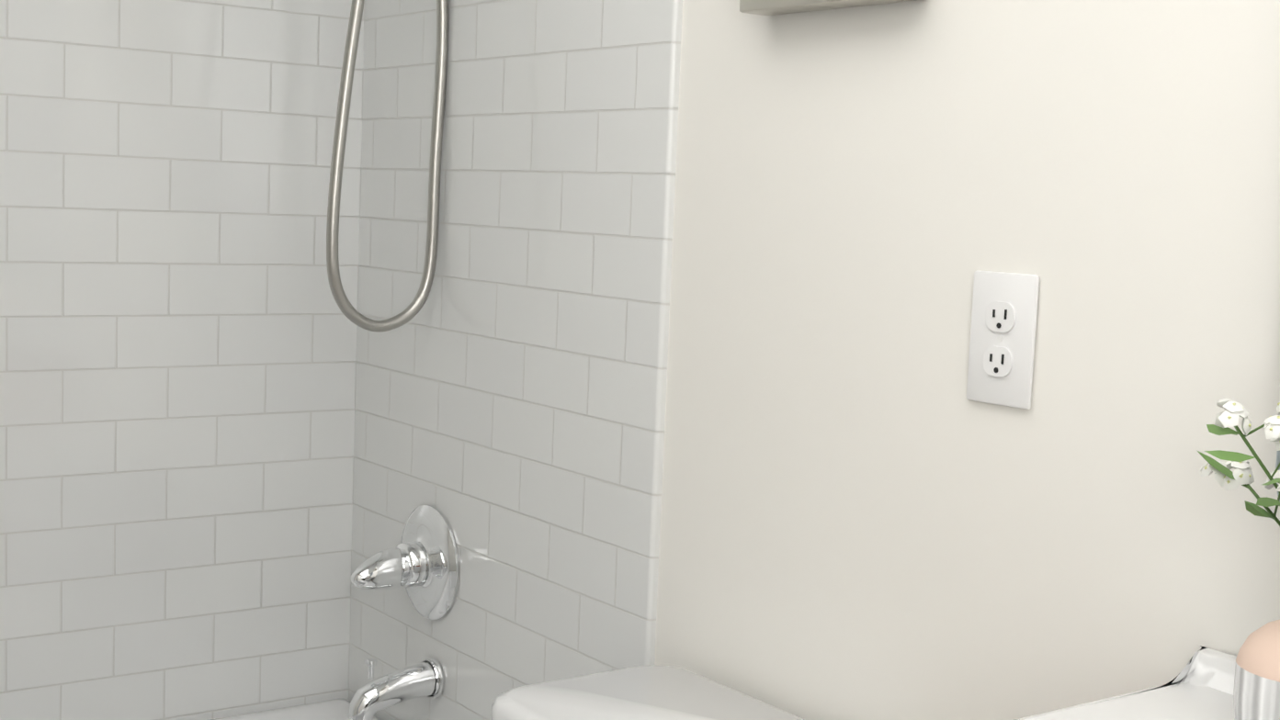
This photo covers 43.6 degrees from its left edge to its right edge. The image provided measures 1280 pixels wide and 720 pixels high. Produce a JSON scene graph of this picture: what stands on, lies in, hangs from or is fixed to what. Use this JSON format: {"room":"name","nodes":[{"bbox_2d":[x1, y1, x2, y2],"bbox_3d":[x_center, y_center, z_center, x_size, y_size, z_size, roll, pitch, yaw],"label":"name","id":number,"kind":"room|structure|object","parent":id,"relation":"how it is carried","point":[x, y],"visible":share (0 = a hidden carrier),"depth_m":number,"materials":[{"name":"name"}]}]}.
{"room":"bathroom","nodes":[
{"label":"bathroom","id":0,"kind":"room"},
{"bbox_2d":[654,0,1279,719],"bbox_3d":[0.467,0.044,1.474,0.100,2.190,3.212,-2,7,-36],"label":"wall","id":1,"kind":"structure","parent":0,"point":[869,511],"depth_m":1.59,"materials":[{"name":"white paint"}]},
{"bbox_2d":[348,0,682,719],"bbox_3d":[-0.214,-0.067,2.305,0.012,2.190,0.830,-2,7,-36],"label":"wall tile","id":2,"kind":"structure","parent":1,"relation":"attached to","point":[510,395],"depth_m":2.24,"materials":[{"name":"white tile"}]},
{"bbox_2d":[326,0,448,332],"bbox_3d":[-0.439,-0.533,2.240,0.404,0.998,0.092,-2,7,-36],"label":"shower hose","id":3,"kind":"object","parent":2,"relation":"attached to","point":[356,317],"visible":1,"depth_m":2.35,"materials":[{"name":"silver metal"}]},
{"bbox_2d":[348,657,444,719],"bbox_3d":[-0.372,0.491,2.412,0.142,0.095,0.062,-2,7,-36],"label":"tub spout","id":4,"kind":"object","parent":2,"relation":"attached to","point":[372,698],"visible":1,"depth_m":2.40,"materials":[{"name":"silver metal"}]},
{"bbox_2d":[351,505,458,620],"bbox_3d":[-0.379,0.312,2.415,0.141,0.176,0.176,-2,7,-36],"label":"tub valve","id":5,"kind":"object","parent":2,"relation":"attached to","point":[419,562],"visible":1,"depth_m":2.41,"materials":[{"name":"silver metal"}]},
{"bbox_2d":[739,0,916,15],"bbox_3d":[0.205,-0.491,1.685,0.042,0.234,0.250,-2,7,-36],"label":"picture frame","id":6,"kind":"object","parent":1,"relation":"attached to","point":[767,7],"visible":1,"depth_m":1.72,"materials":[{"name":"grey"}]},
{"bbox_2d":[966,270,1039,409],"bbox_3d":[0.347,-0.020,1.541,0.009,0.128,0.079,-2,7,-36],"label":"electrical outlet","id":7,"kind":"object","parent":1,"relation":"attached to","point":[1002,337],"visible":1,"depth_m":1.53,"materials":[{"name":"white plastic"}]},
{"bbox_2d":[1275,451,1279,501],"bbox_3d":[0.702,-0.219,1.027,0.032,0.820,0.572,-2,7,-36],"label":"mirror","id":8,"kind":"object","parent":1,"relation":"attached to","point":[1277,462],"visible":0.33,"depth_m":1.28,"materials":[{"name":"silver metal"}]},
{"bbox_3d":[-0.233,1.183,1.107,1.720,0.060,3.212,-2,7,-36],"label":"floor","id":9,"kind":"structure","parent":0,"visible":0},
{"bbox_2d":[210,699,379,719],"bbox_3d":[-0.863,0.832,1.943,1.502,0.420,0.827,-2,7,-36],"label":"bathtub","id":10,"kind":"object","parent":9,"relation":"on","point":[336,709],"visible":0.88,"depth_m":2.58,"materials":[{"name":"white ceramic"}]},
{"bbox_2d":[490,665,804,719],"bbox_3d":[-0.187,0.752,1.597,0.804,0.711,0.425,-2,7,-36],"label":"toilet","id":11,"kind":"object","parent":9,"relation":"on","point":[653,693],"visible":0.98,"depth_m":1.80,"materials":[{"name":"white ceramic"}]},
{"bbox_2d":[1015,645,1236,719],"bbox_3d":[0.488,0.740,0.983,0.475,0.905,0.740,-2,7,-36],"label":"sink","id":12,"kind":"object","parent":9,"relation":"on","point":[1200,686],"visible":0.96,"depth_m":1.28,"materials":[{"name":"white ceramic"}]},
{"bbox_2d":[1197,382,1279,719],"bbox_3d":[0.498,0.149,1.178,0.126,0.270,0.226,-2,7,-36],"label":"vase","id":13,"kind":"object","parent":12,"relation":"on","point":[1256,693],"visible":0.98,"depth_m":1.19,"materials":[{"name":"beige"}]},
{"bbox_3d":[-1.104,-0.098,2.242,1.720,2.190,0.100,-2,7,-36],"label":"wall","id":14,"kind":"structure","parent":0,"visible":0},
{"bbox_2d":[0,0,364,719],"bbox_3d":[-1.071,-0.092,2.197,1.520,2.190,0.012,-2,7,-36],"label":"wall tile","id":15,"kind":"structure","parent":14,"relation":"attached to","point":[176,391],"depth_m":2.46,"materials":[{"name":"white tile"}]}
]}

